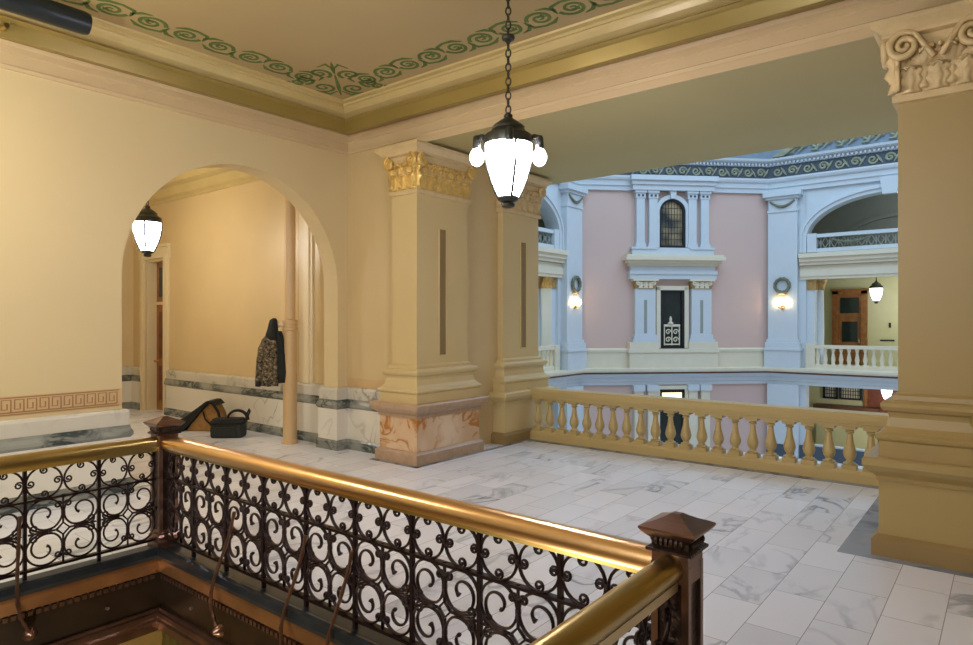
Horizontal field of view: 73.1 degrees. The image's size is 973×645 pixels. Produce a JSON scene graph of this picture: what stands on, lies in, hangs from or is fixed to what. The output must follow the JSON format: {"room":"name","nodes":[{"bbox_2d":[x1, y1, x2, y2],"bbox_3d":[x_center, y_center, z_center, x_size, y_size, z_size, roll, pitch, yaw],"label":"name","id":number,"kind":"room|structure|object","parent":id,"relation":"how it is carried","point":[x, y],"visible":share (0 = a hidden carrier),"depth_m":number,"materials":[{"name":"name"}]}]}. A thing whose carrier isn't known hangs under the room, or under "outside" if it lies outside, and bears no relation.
{"room":"grand building landing","nodes":[
{"label":"grand building landing","id":0,"kind":"room"},
{"bbox_2d":[122,228,132,366],"bbox_3d":[-6.156,-0.610,10.161,6.900,4.820,4.000,0,0,39],"label":"wall","id":1,"kind":"structure","parent":0,"point":[127,267],"depth_m":13.60,"materials":[{"name":"paint"}]},
{"bbox_2d":[122,366,139,409],"bbox_3d":[-8.380,1.365,12.063,0.450,0.870,3.800,0,0,39],"label":"baseboard","id":2,"kind":"structure","parent":1,"relation":"attached to","point":[130,375],"depth_m":13.51,"materials":[{"name":"stone"}]},
{"bbox_2d":[143,168,259,207],"bbox_3d":[-5.976,-2.625,10.145,6.600,0.610,3.800,0,0,39],"label":"crown molding","id":3,"kind":"structure","parent":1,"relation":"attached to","point":[194,182],"depth_m":11.69,"materials":[{"name":"beige paint"}]},
{"bbox_2d":[119,630,161,644],"bbox_3d":[-2.376,4.460,1.833,12.200,4.080,12.500,0,0,39],"label":"wall","id":4,"kind":"structure","parent":0,"point":[154,638],"depth_m":8.77,"materials":[{"name":"paint"}]},
{"bbox_2d":[46,606,227,644],"bbox_3d":[-2.929,2.335,1.404,4.350,0.170,6.540,0,0,39],"label":"trim","id":5,"kind":"structure","parent":4,"relation":"attached to","point":[126,629],"depth_m":4.91,"materials":[{"name":"brown wood"}]},
{"bbox_2d":[0,68,347,420],"bbox_3d":[-5.838,-0.610,4.788,0.300,4.820,12.200,0,0,39],"label":"wall","id":6,"kind":"structure","parent":0,"point":[78,166],"depth_m":6.74,"materials":[{"name":"paint"}]},
{"bbox_2d":[0,22,9,30],"bbox_3d":[-4.315,-2.640,5.875,0.105,0.056,0.053,0,0,39],"label":"sprinkler head","id":7,"kind":"object","parent":6,"relation":"attached to","point":[5,26],"visible":1,"depth_m":5.87},
{"bbox_2d":[0,388,121,417],"bbox_3d":[-5.458,0.805,5.022,0.003,0.190,5.040,0,0,39],"label":"trim","id":8,"kind":"structure","parent":6,"relation":"attached to","point":[102,394],"depth_m":6.53,"materials":[{"name":"beige paint"}]},
{"bbox_2d":[0,408,133,515],"bbox_3d":[-6.764,1.365,3.560,0.385,0.870,9.125,0,0,39],"label":"marble wainscoting","id":9,"kind":"structure","parent":6,"relation":"attached to","point":[35,434],"depth_m":6.50,"materials":[{"name":"stone"}]},
{"bbox_2d":[0,0,962,154],"bbox_3d":[-0.516,-2.750,0.476,13.400,0.360,12.100,0,0,39],"label":"crown molding","id":10,"kind":"structure","parent":6,"relation":"attached to","point":[741,14],"depth_m":6.86,"materials":[{"name":"beige paint"}]},
{"bbox_2d":[133,138,416,409],"bbox_3d":[-4.121,-0.610,11.347,8.600,4.820,0.406,0,0,39],"label":"wall","id":11,"kind":"structure","parent":0,"point":[226,259],"depth_m":10.93,"materials":[{"name":"paint"}]},
{"bbox_2d":[136,243,170,413],"bbox_3d":[-6.544,0.145,13.145,1.330,3.310,0.360,0,0,39],"label":"door","id":12,"kind":"structure","parent":11,"relation":"in","point":[157,269],"depth_m":13.34,"materials":[{"name":"brown wood"}]},
{"bbox_2d":[164,370,379,453],"bbox_3d":[-3.638,1.365,10.534,6.730,0.870,0.275,0,0,39],"label":"marble wainscoting","id":13,"kind":"structure","parent":11,"relation":"attached to","point":[332,418],"depth_m":10.02,"materials":[{"name":"stone"}]},
{"bbox_2d":[299,213,313,382],"bbox_3d":[-2.743,-0.735,9.963,0.320,3.330,0.050,0,0,39],"label":"strip","id":14,"kind":"object","parent":11,"relation":"attached to","point":[306,239],"visible":0.64,"depth_m":9.91,"materials":[{"name":"paint"}]},
{"bbox_2d":[348,378,384,388],"bbox_3d":[-1.552,0.865,9.035,1.100,0.130,0.005,0,0,39],"label":"trim","id":15,"kind":"structure","parent":11,"relation":"attached to","point":[352,382],"depth_m":9.14,"materials":[{"name":"beige paint"}]},
{"bbox_2d":[53,0,644,98],"bbox_3d":[-3.212,-2.995,2.628,20.300,0.150,12.100,0,0,39],"label":"ceiling","id":16,"kind":"structure","parent":0,"point":[360,36],"depth_m":6.52,"materials":[{"name":"paint"}]},
{"bbox_2d":[0,0,91,34],"bbox_3d":[-5.183,-2.769,4.086,0.204,0.302,4.920,0,0,39],"label":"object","id":17,"kind":"object","parent":16,"relation":"hanging from","point":[50,12],"visible":1,"depth_m":5.72,"materials":[{"name":"black paint"}]},
{"bbox_2d":[132,200,162,256],"bbox_3d":[-4.953,-1.940,9.584,0.400,1.999,0.400,0,0,39],"label":"hanging lantern","id":18,"kind":"object","parent":16,"relation":"hanging from","point":[147,228],"visible":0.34,"depth_m":9.48,"materials":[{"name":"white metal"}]},
{"bbox_2d":[61,0,323,80],"bbox_3d":[-4.526,-2.917,4.846,0.364,0.003,7.965,0,0,39],"label":"trim","id":19,"kind":"structure","parent":16,"relation":"attached to","point":[98,6],"depth_m":6.69,"materials":[{"name":"green paint"}]},
{"bbox_2d":[287,62,386,95],"bbox_3d":[-1.825,-2.917,8.026,0.950,0.003,0.950,0,0,39],"label":"trim","id":20,"kind":"structure","parent":16,"relation":"attached to","point":[331,66],"depth_m":8.04,"materials":[{"name":"green paint"}]},
{"bbox_2d":[347,0,622,83],"bbox_3d":[2.075,-2.917,5.074,9.405,0.003,0.364,0,0,39],"label":"trim","id":21,"kind":"structure","parent":16,"relation":"attached to","point":[594,4],"depth_m":6.76,"materials":[{"name":"green paint"}]},
{"bbox_2d":[470,0,546,208],"bbox_3d":[0.173,-1.928,5.217,0.467,2.056,0.467,0,0,-45],"label":"hanging lantern","id":22,"kind":"object","parent":16,"relation":"hanging from","point":[507,148],"visible":1,"depth_m":5.12,"materials":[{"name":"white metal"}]},
{"bbox_2d":[0,409,972,644],"bbox_3d":[-2.220,1.860,3.871,20.300,0.120,15.280,0,0,39],"label":"floor","id":23,"kind":"structure","parent":0,"point":[774,572],"depth_m":5.42,"materials":[{"name":"stone"}]},
{"bbox_2d":[143,415,184,547],"bbox_3d":[-2.582,1.278,5.260,0.228,1.043,0.228,0,0,39],"label":"newel post","id":24,"kind":"object","parent":23,"relation":"on","point":[161,427],"visible":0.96,"depth_m":5.20,"materials":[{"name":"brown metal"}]},
{"bbox_2d":[0,559,335,644],"bbox_3d":[-2.935,1.913,1.396,4.310,0.125,6.520,0,0,39],"label":"trim","id":25,"kind":"structure","parent":23,"relation":"attached to","point":[28,602],"depth_m":4.59,"materials":[{"name":"brown wood"}]},
{"bbox_2d":[0,572,295,644],"bbox_3d":[-2.929,2.115,1.404,4.350,0.290,6.540,0,0,39],"label":"trim","id":26,"kind":"structure","parent":25,"relation":"attached to","point":[52,625],"depth_m":4.75,"materials":[{"name":"brown wood"}]},
{"bbox_2d":[105,606,192,610],"bbox_3d":[-1.633,2.130,4.140,3.595,0.024,1.179,0,0,14],"label":"trim","id":27,"kind":"structure","parent":26,"relation":"attached to","point":[107,608],"depth_m":4.86,"materials":[{"name":"wood"}]},
{"bbox_2d":[1,574,303,644],"bbox_3d":[-2.189,1.990,2.366,4.126,0.030,3.934,0,0,39],"label":"trim","id":28,"kind":"structure","parent":25,"relation":"attached to","point":[268,630],"depth_m":4.60,"materials":[{"name":"brown wood"}]},
{"bbox_2d":[178,398,226,431],"bbox_3d":[-4.719,1.550,10.906,0.884,0.500,0.412,0,0,1],"label":"shoulder bag","id":29,"kind":"object","parent":23,"relation":"on","point":[199,419],"visible":0.71,"depth_m":10.75,"materials":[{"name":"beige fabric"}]},
{"bbox_2d":[0,544,405,644],"bbox_3d":[-2.920,1.810,1.416,4.410,0.080,6.570,0,0,39],"label":"curb","id":30,"kind":"object","parent":23,"relation":"on","point":[315,619],"visible":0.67,"depth_m":4.46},
{"bbox_2d":[0,436,157,640],"bbox_3d":[-3.736,1.532,3.717,0.247,1.245,3.721,0,0,39],"label":"iron railing","id":31,"kind":"object","parent":30,"relation":"on","point":[41,460],"visible":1,"depth_m":4.71,"materials":[{"name":"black metal"}]},
{"bbox_2d":[161,436,651,644],"bbox_3d":[-0.952,1.532,3.880,4.138,1.245,0.247,0,0,39],"label":"iron railing","id":32,"kind":"object","parent":30,"relation":"on","point":[629,555],"visible":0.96,"depth_m":3.65,"materials":[{"name":"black metal"}]},
{"bbox_2d":[529,555,681,644],"bbox_3d":[0.267,1.351,1.985,0.105,0.897,1.432,0,0,39],"label":"iron railing","id":33,"kind":"object","parent":30,"relation":"on","point":[608,618],"visible":1,"depth_m":2.19,"materials":[{"name":"gold metal"}]},
{"bbox_2d":[209,408,250,437],"bbox_3d":[-3.988,1.579,10.247,0.618,0.442,0.331,0,0,-3],"label":"camera bag","id":34,"kind":"object","parent":23,"relation":"on","point":[221,427],"visible":1,"depth_m":10.12,"materials":[{"name":"black fabric"}]},
{"bbox_2d":[277,197,298,444],"bbox_3d":[-2.971,-0.560,9.728,0.368,4.720,0.249,0,0,8],"label":"standpipe","id":35,"kind":"object","parent":23,"relation":"on","point":[289,325],"visible":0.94,"depth_m":9.65,"materials":[{"name":"paint"}]},
{"bbox_2d":[255,318,285,386],"bbox_3d":[-3.153,0.452,9.630,0.465,1.003,0.202,0,0,-12],"label":"jacket","id":36,"kind":"object","parent":35,"relation":"hanging from","point":[270,361],"visible":1,"depth_m":9.55,"materials":[{"name":"fabric"}]},
{"bbox_2d":[265,318,277,340],"bbox_3d":[-3.151,0.116,9.621,0.179,0.332,0.173,0,0,39],"label":"hood","id":37,"kind":"object","parent":36,"relation":"attached to","point":[271,334],"depth_m":9.57,"materials":[{"name":"black fabric"}]},
{"bbox_2d":[369,139,488,466],"bbox_3d":[-0.750,-0.250,8.878,0.880,4.100,1.430,0,0,39],"label":"pier","id":38,"kind":"object","parent":23,"relation":"on","point":[429,404],"visible":1,"depth_m":8.54,"materials":[{"name":"paint"}]},
{"bbox_2d":[489,174,556,444],"bbox_3d":[0.380,-0.250,10.253,0.830,4.100,1.370,0,0,39],"label":"pier","id":39,"kind":"object","parent":23,"relation":"on","point":[518,366],"visible":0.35,"depth_m":10.00,"materials":[{"name":"paint"}]},
{"bbox_2d":[370,439,972,577],"bbox_3d":[2.034,1.798,7.317,7.150,0.003,2.535,0,0,39],"label":"trim","id":40,"kind":"structure","parent":23,"relation":"in","point":[858,542],"depth_m":5.92,"materials":[{"name":"grey stone"}]},
{"bbox_2d":[638,511,715,644],"bbox_3d":[0.755,1.278,2.596,0.228,1.043,0.228,0,0,39],"label":"newel post","id":41,"kind":"object","parent":23,"relation":"on","point":[680,535],"visible":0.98,"depth_m":2.54,"materials":[{"name":"brown metal"}]},
{"bbox_2d":[527,387,888,485],"bbox_3d":[2.721,1.410,8.538,5.160,0.780,0.290,0,0,39],"label":"balustrade","id":42,"kind":"object","parent":23,"relation":"on","point":[871,422],"visible":0.86,"depth_m":8.30,"materials":[{"name":"paint"}]},
{"bbox_2d":[862,0,972,573],"bbox_3d":[3.708,-0.250,5.319,0.950,4.100,1.430,0,0,39],"label":"pier","id":43,"kind":"object","parent":23,"relation":"on","point":[921,461],"visible":1,"depth_m":4.92,"materials":[{"name":"paint"}]},
{"bbox_2d":[468,163,552,444],"bbox_3d":[-0.979,-0.700,10.635,2.800,15.000,3.199,0,0,39],"label":"wall","id":44,"kind":"structure","parent":0,"point":[482,214],"depth_m":9.54,"materials":[{"name":"paint"}]},
{"bbox_2d":[538,215,545,276],"bbox_3d":[-1.266,-0.200,23.371,4.500,14.000,12.200,0,0,39],"label":"wall","id":45,"kind":"structure","parent":0,"point":[540,221],"depth_m":28.15,"materials":[{"name":"green paint"}]},
{"bbox_2d":[540,184,560,429],"bbox_3d":[0.688,0.865,21.811,0.500,11.870,8.260,0,0,39],"label":"wall","id":46,"kind":"structure","parent":0,"point":[553,191],"depth_m":23.82,"materials":[{"name":"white paint"}]},
{"bbox_2d":[538,227,558,248],"bbox_3d":[0.844,-2.955,21.686,0.280,0.710,5.434,0,0,39],"label":"balustrade","id":47,"kind":"object","parent":46,"relation":"on","point":[553,234],"visible":0.28,"depth_m":23.37,"materials":[{"name":"white paint"}]},
{"bbox_2d":[542,193,563,249],"bbox_3d":[0.981,-3.850,21.577,0.250,2.500,6.000,0,0,39],"label":"trim","id":48,"kind":"structure","parent":46,"relation":"attached to","point":[547,199],"depth_m":23.61,"materials":[{"name":"white paint"}]},
{"bbox_2d":[538,246,568,277],"bbox_3d":[1.008,-2.075,21.555,0.320,0.970,5.900,0,0,39],"label":"trim slab","id":49,"kind":"structure","parent":46,"relation":"attached to","point":[548,269],"depth_m":23.17,"materials":[{"name":"beige paint"}]},
{"bbox_2d":[428,37,897,183],"bbox_3d":[2.221,-2.660,8.080,5.390,0.720,3.200,0,0,39],"label":"ceiling","id":50,"kind":"structure","parent":0,"point":[840,92],"depth_m":7.43,"materials":[{"name":"paint"}]},
{"bbox_2d":[579,190,767,453],"bbox_3d":[7.231,-0.700,25.457,7.630,15.000,0.300,0,0,-6],"label":"wall","id":51,"kind":"structure","parent":0,"point":[738,222],"depth_m":25.49,"materials":[{"name":"pink paint"}]},
{"bbox_2d":[559,182,587,431],"bbox_3d":[3.227,0.900,24.262,0.409,11.800,1.420,0,0,39],"label":"pilaster","id":52,"kind":"object","parent":51,"relation":"attached to","point":[573,351],"visible":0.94,"depth_m":24.05,"materials":[{"name":"white paint"}]},
{"bbox_2d":[571,275,581,291],"bbox_3d":[3.317,-1.380,24.191,0.116,0.632,0.632,0,0,39],"label":"wreath","id":53,"kind":"object","parent":52,"relation":"attached to","point":[575,277],"visible":1,"depth_m":24.09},
{"bbox_2d":[573,292,580,308],"bbox_3d":[3.331,-0.810,24.180,0.176,0.680,0.480,0,0,39],"label":"sconce","id":54,"kind":"object","parent":52,"relation":"attached to","point":[575,301],"visible":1,"depth_m":24.19,"materials":[{"name":"white glass"}]},
{"bbox_2d":[632,385,644,438],"bbox_3d":[5.796,4.610,25.014,0.450,4.380,0.260,0,0,-6],"label":"pilaster","id":55,"kind":"object","parent":51,"relation":"attached to","point":[637,389],"visible":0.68,"depth_m":24.93,"materials":[{"name":"beige paint"}]},
{"bbox_2d":[633,190,646,246],"bbox_3d":[5.861,-3.910,25.021,0.460,2.180,0.260,0,0,-6],"label":"pilaster","id":56,"kind":"object","parent":51,"relation":"attached to","point":[639,195],"visible":0.98,"depth_m":24.95,"materials":[{"name":"white paint"}]},
{"bbox_2d":[631,279,658,341],"bbox_3d":[6.044,-0.420,25.003,1.020,2.400,0.338,0,0,-6],"label":"pilaster","id":57,"kind":"object","parent":51,"relation":"attached to","point":[644,290],"visible":1,"depth_m":24.94,"materials":[{"name":"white paint"}]},
{"bbox_2d":[645,385,658,440],"bbox_3d":[6.323,4.610,25.073,0.450,4.380,0.260,0,0,-6],"label":"pilaster","id":58,"kind":"object","parent":51,"relation":"attached to","point":[652,390],"visible":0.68,"depth_m":25.00,"materials":[{"name":"beige paint"}]},
{"bbox_2d":[646,190,659,247],"bbox_3d":[6.358,-3.910,25.077,0.460,2.180,0.260,0,0,-6],"label":"pilaster","id":59,"kind":"object","parent":51,"relation":"attached to","point":[652,195],"visible":0.97,"depth_m":25.00,"materials":[{"name":"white paint"}]},
{"bbox_2d":[657,385,687,443],"bbox_3d":[7.127,4.630,25.219,1.240,4.340,0.150,0,0,-6],"label":"door","id":60,"kind":"structure","parent":51,"relation":"in","point":[680,391],"depth_m":25.22,"materials":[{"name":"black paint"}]},
{"bbox_2d":[627,286,719,367],"bbox_3d":[7.137,0.220,25.124,3.600,3.160,0.340,0,0,-6],"label":"window","id":61,"kind":"structure","parent":51,"relation":"in","point":[673,301],"depth_m":25.11,"materials":[{"name":"beige paint"}]},
{"bbox_2d":[664,316,679,344],"bbox_3d":[7.125,0.360,25.214,0.644,1.120,0.235,0,0,5],"label":"window grille","id":62,"kind":"object","parent":61,"relation":"attached to","point":[670,323],"visible":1,"depth_m":25.20,"materials":[{"name":"white metal"}]},
{"bbox_2d":[622,174,725,279],"bbox_3d":[7.149,-3.580,25.020,3.900,3.920,0.550,0,0,-6],"label":"window","id":63,"kind":"structure","parent":51,"relation":"in","point":[672,208],"depth_m":25.04,"materials":[{"name":"white paint"}]},
{"bbox_2d":[586,348,763,367],"bbox_3d":[7.256,1.410,25.228,7.630,0.780,0.160,0,0,-6],"label":"base panel","id":64,"kind":"object","parent":51,"relation":"attached to","point":[596,357],"visible":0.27,"depth_m":25.38,"materials":[{"name":"beige paint"}]},
{"bbox_2d":[685,191,698,247],"bbox_3d":[7.908,-3.910,25.251,0.460,2.180,0.260,0,0,-6],"label":"pilaster","id":65,"kind":"object","parent":51,"relation":"attached to","point":[691,196],"visible":0.98,"depth_m":25.18,"materials":[{"name":"white paint"}]},
{"bbox_2d":[686,384,699,445],"bbox_3d":[7.933,4.610,25.254,0.450,4.380,0.260,0,0,-6],"label":"pilaster","id":66,"kind":"object","parent":51,"relation":"attached to","point":[692,389],"visible":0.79,"depth_m":25.19,"materials":[{"name":"beige paint"}]},
{"bbox_2d":[632,166,768,176],"bbox_3d":[7.357,-5.780,25.175,7.355,0.350,0.112,0,0,-6],"label":"trim","id":67,"kind":"structure","parent":51,"relation":"attached to","point":[759,171],"depth_m":25.28,"materials":[{"name":"paint"}]},
{"bbox_2d":[687,279,714,341],"bbox_3d":[8.260,-0.420,25.251,1.020,2.400,0.338,0,0,-6],"label":"pilaster","id":68,"kind":"object","parent":51,"relation":"attached to","point":[700,290],"visible":1,"depth_m":25.19,"materials":[{"name":"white paint"}]},
{"bbox_2d":[698,191,711,247],"bbox_3d":[8.405,-3.910,25.307,0.460,2.180,0.260,0,0,-6],"label":"pilaster","id":69,"kind":"object","parent":51,"relation":"attached to","point":[703,196],"visible":0.96,"depth_m":25.23,"materials":[{"name":"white paint"}]},
{"bbox_2d":[699,384,711,446],"bbox_3d":[8.430,4.610,25.309,0.450,4.380,0.260,0,0,-6],"label":"pilaster","id":70,"kind":"object","parent":51,"relation":"attached to","point":[704,393],"visible":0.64,"depth_m":25.24,"materials":[{"name":"beige paint"}]},
{"bbox_2d":[545,367,897,376],"bbox_3d":[8.286,1.840,19.282,19.970,0.160,12.852,0,0,-1],"label":"trim ledge","id":71,"kind":"object","parent":51,"relation":"attached to","point":[699,369],"visible":0.44,"depth_m":24.64,"materials":[{"name":"beige paint"}]},
{"bbox_2d":[538,345,559,371],"bbox_3d":[0.844,1.305,21.686,0.280,0.910,5.500,0,0,39],"label":"balustrade","id":72,"kind":"object","parent":71,"relation":"on","point":[553,361],"visible":0.13,"depth_m":23.47,"materials":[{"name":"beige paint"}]},
{"bbox_2d":[805,344,897,371],"bbox_3d":[14.297,1.305,23.199,5.500,0.910,0.280,0,0,39],"label":"balustrade","id":73,"kind":"object","parent":71,"relation":"on","point":[812,359],"visible":0.64,"depth_m":23.97,"materials":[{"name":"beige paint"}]},
{"bbox_2d":[548,373,897,390],"bbox_3d":[8.284,2.200,19.284,19.966,0.440,12.844,0,0,-1],"label":"crown molding","id":74,"kind":"structure","parent":51,"relation":"attached to","point":[682,378],"depth_m":24.92,"materials":[{"name":"white paint"}]},
{"bbox_2d":[549,371,897,378],"bbox_3d":[8.285,1.950,19.283,19.968,0.060,12.848,0,0,-1],"label":"trim ledge line","id":75,"kind":"object","parent":51,"relation":"attached to","point":[732,371],"visible":0.38,"depth_m":24.76,"materials":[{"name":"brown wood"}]},
{"bbox_2d":[689,162,766,166],"bbox_3d":[7.243,-6.085,25.121,7.350,0.090,0.110,0,0,-6],"label":"trim","id":76,"kind":"structure","parent":51,"relation":"attached to","point":[696,163],"depth_m":25.33,"materials":[{"name":"white paint"}]},
{"bbox_2d":[559,162,897,193],"bbox_3d":[8.283,-5.270,19.284,19.965,0.540,12.842,0,0,-1],"label":"trim","id":77,"kind":"structure","parent":51,"relation":"attached to","point":[865,174],"depth_m":24.81,"materials":[{"name":"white paint"}]},
{"bbox_2d":[617,149,897,178],"bbox_3d":[8.281,-5.780,19.287,19.961,0.480,12.834,0,0,-1],"label":"trim","id":78,"kind":"structure","parent":51,"relation":"attached to","point":[770,174],"depth_m":25.08,"materials":[{"name":"paint"}]},
{"bbox_2d":[682,140,897,166],"bbox_3d":[8.285,-6.180,19.282,19.968,0.320,12.849,0,0,-1],"label":"trim","id":79,"kind":"structure","parent":51,"relation":"attached to","point":[890,144],"depth_m":24.59,"materials":[{"name":"white paint"}]},
{"bbox_2d":[728,132,897,158],"bbox_3d":[8.280,-7.265,19.287,19.961,1.870,12.832,0,0,-1],"label":"trim","id":80,"kind":"structure","parent":51,"relation":"attached to","point":[885,138],"depth_m":24.41,"materials":[{"name":"blue paint"}]},
{"bbox_2d":[772,131,897,157],"bbox_3d":[14.144,-6.820,23.007,8.200,0.960,0.210,0,0,39],"label":"trim","id":81,"kind":"structure","parent":51,"relation":"attached to","point":[783,152],"depth_m":24.27,"materials":[{"name":"blue paint"}]},
{"bbox_2d":[774,152,897,176],"bbox_3d":[14.250,-5.780,22.988,7.950,0.350,0.098,0,0,39],"label":"trim","id":82,"kind":"structure","parent":51,"relation":"attached to","point":[838,166],"depth_m":24.05,"materials":[{"name":"paint"}]},
{"bbox_2d":[768,181,897,458],"bbox_3d":[14.422,0.865,23.355,8.260,11.870,0.500,0,0,39],"label":"wall","id":83,"kind":"structure","parent":0,"point":[811,199],"depth_m":24.89,"materials":[{"name":"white paint"}]},
{"bbox_2d":[763,188,802,458],"bbox_3d":[11.383,0.900,25.198,1.370,11.800,0.409,0,0,39],"label":"pilaster","id":84,"kind":"object","parent":83,"relation":"attached to","point":[783,348],"visible":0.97,"depth_m":25.11,"materials":[{"name":"white paint"}]},
{"bbox_2d":[775,293,787,308],"bbox_3d":[11.300,-0.810,25.095,0.480,0.680,0.176,0,0,39],"label":"sconce","id":85,"kind":"object","parent":84,"relation":"attached to","point":[777,302],"visible":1,"depth_m":25.11,"materials":[{"name":"white glass"}]},
{"bbox_2d":[773,277,790,293],"bbox_3d":[11.311,-1.380,25.109,0.632,0.632,0.116,0,0,39],"label":"wreath","id":86,"kind":"object","parent":84,"relation":"attached to","point":[787,289],"visible":1,"depth_m":25.07,"materials":[{"name":"green plant"}]},
{"bbox_2d":[766,444,863,465],"bbox_3d":[13.739,4.950,23.382,7.100,0.500,0.310,0,0,39],"label":"trim","id":87,"kind":"structure","parent":83,"relation":"attached to","point":[839,457],"depth_m":24.45,"materials":[{"name":"blue paint"}]},
{"bbox_2d":[814,444,864,466],"bbox_3d":[14.359,5.725,23.277,5.500,2.150,0.300,0,0,39],"label":"trim","id":88,"kind":"structure","parent":83,"relation":"attached to","point":[816,445],"depth_m":24.21,"materials":[{"name":"white paint"}]},
{"bbox_2d":[798,248,897,279],"bbox_3d":[14.166,-2.075,23.035,5.900,0.970,0.320,0,0,39],"label":"trim slab","id":89,"kind":"structure","parent":83,"relation":"attached to","point":[884,268],"depth_m":23.83,"materials":[{"name":"beige paint"}]},
{"bbox_2d":[798,175,897,252],"bbox_3d":[14.188,-3.850,23.062,6.000,2.500,0.250,0,0,39],"label":"trim","id":90,"kind":"structure","parent":83,"relation":"attached to","point":[889,184],"depth_m":23.97,"materials":[{"name":"white paint"}]},
{"bbox_2d":[807,228,897,252],"bbox_3d":[14.297,-2.955,23.199,5.434,0.710,0.280,0,0,39],"label":"balustrade","id":91,"kind":"object","parent":83,"relation":"on","point":[812,239],"visible":0.61,"depth_m":23.94,"materials":[{"name":"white paint"}]},
{"bbox_2d":[830,236,870,242],"bbox_3d":[13.226,-2.974,23.861,1.313,0.209,0.087,0,0,39],"label":"garland","id":92,"kind":"object","parent":91,"relation":"attached to","point":[859,239],"visible":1,"depth_m":23.83},
{"bbox_2d":[813,403,880,448],"bbox_3d":[14.918,5.150,27.182,2.400,3.300,0.700,0,0,39],"label":"wall","id":93,"kind":"structure","parent":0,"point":[860,438],"depth_m":27.03,"materials":[{"name":"beige paint"}]},
{"bbox_2d":[809,276,897,443],"bbox_3d":[15.981,-0.200,25.309,12.200,14.000,4.500,0,0,39],"label":"wall","id":94,"kind":"structure","parent":0,"point":[885,312],"depth_m":27.01,"materials":[{"name":"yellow paint"}]},
{"bbox_2d":[823,386,837,398],"bbox_3d":[14.639,2.840,27.916,0.570,0.880,0.100,0,0,39],"label":"window","id":95,"kind":"structure","parent":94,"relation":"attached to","point":[828,392],"depth_m":27.90,"materials":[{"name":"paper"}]},
{"bbox_2d":[830,288,868,364],"bbox_3d":[15.175,0.220,27.424,1.400,3.160,0.200,0,0,39],"label":"door","id":96,"kind":"structure","parent":94,"relation":"in","point":[849,306],"depth_m":27.41,"materials":[{"name":"brown wood"}]},
{"bbox_2d":[839,387,861,400],"bbox_3d":[15.233,2.840,27.442,0.850,0.880,0.100,0,0,39],"label":"window","id":97,"kind":"structure","parent":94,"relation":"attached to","point":[844,393],"depth_m":27.43,"materials":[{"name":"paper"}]},
{"bbox_2d":[864,389,897,442],"bbox_3d":[16.718,4.600,26.231,2.800,4.400,0.140,0,0,39],"label":"door","id":98,"kind":"structure","parent":94,"relation":"in","point":[872,397],"depth_m":26.88,"materials":[{"name":"brown wood"}]},
{"bbox_2d":[811,193,897,247],"bbox_3d":[16.777,-4.850,26.305,12.000,4.700,0.350,0,0,39],"label":"wall","id":99,"kind":"structure","parent":0,"point":[879,211],"depth_m":27.17,"materials":[{"name":"grey paint"}]},
{"bbox_2d":[828,364,896,366],"bbox_3d":[15.981,-0.250,25.309,12.000,14.100,4.500,0,0,39],"label":"floor","id":100,"kind":"structure","parent":0,"point":[828,364],"depth_m":26.84,"materials":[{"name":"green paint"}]},
{"bbox_2d":[806,279,826,364],"bbox_3d":[12.660,0.090,25.116,0.610,3.420,0.934,0,0,39],"label":"column","id":101,"kind":"structure","parent":100,"relation":"on","point":[815,288],"depth_m":24.99,"materials":[{"name":"white paint"}]},
{"bbox_2d":[881,390,891,399],"bbox_3d":[15.014,2.600,24.610,0.400,0.800,0.400,0,0,39],"label":"lantern","id":102,"kind":"object","parent":100,"relation":"hanging from","point":[886,393],"visible":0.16,"depth_m":24.49,"materials":[{"name":"white glass"}]},
{"bbox_2d":[869,277,882,303],"bbox_3d":[15.263,-1.550,25.691,0.480,1.700,0.480,0,0,39],"label":"hanging lantern","id":103,"kind":"object","parent":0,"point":[876,289],"visible":0.98,"depth_m":25.56,"materials":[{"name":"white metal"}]},
{"bbox_3d":[-2.376,6.575,1.833,12.000,0.150,12.300,0,0,39],"label":"floor","id":104,"kind":"structure","parent":0,"visible":0},
{"bbox_2d":[162,632,181,644],"bbox_3d":[-2.763,4.460,6.556,0.930,4.080,0.930,0,0,39],"label":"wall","id":105,"kind":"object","parent":104,"relation":"on","point":[166,640],"visible":0.06,"depth_m":6.42,"materials":[{"name":"paint"}]},
{"bbox_3d":[-1.266,-0.250,23.371,4.500,14.100,12.000,0,0,39],"label":"floor","id":106,"kind":"structure","parent":0,"visible":0},
{"bbox_2d":[538,277,556,365],"bbox_3d":[2.016,0.090,23.918,0.934,3.420,0.610,0,0,39],"label":"column","id":107,"kind":"structure","parent":106,"relation":"on","point":[547,286],"depth_m":23.80,"materials":[{"name":"white paint"}]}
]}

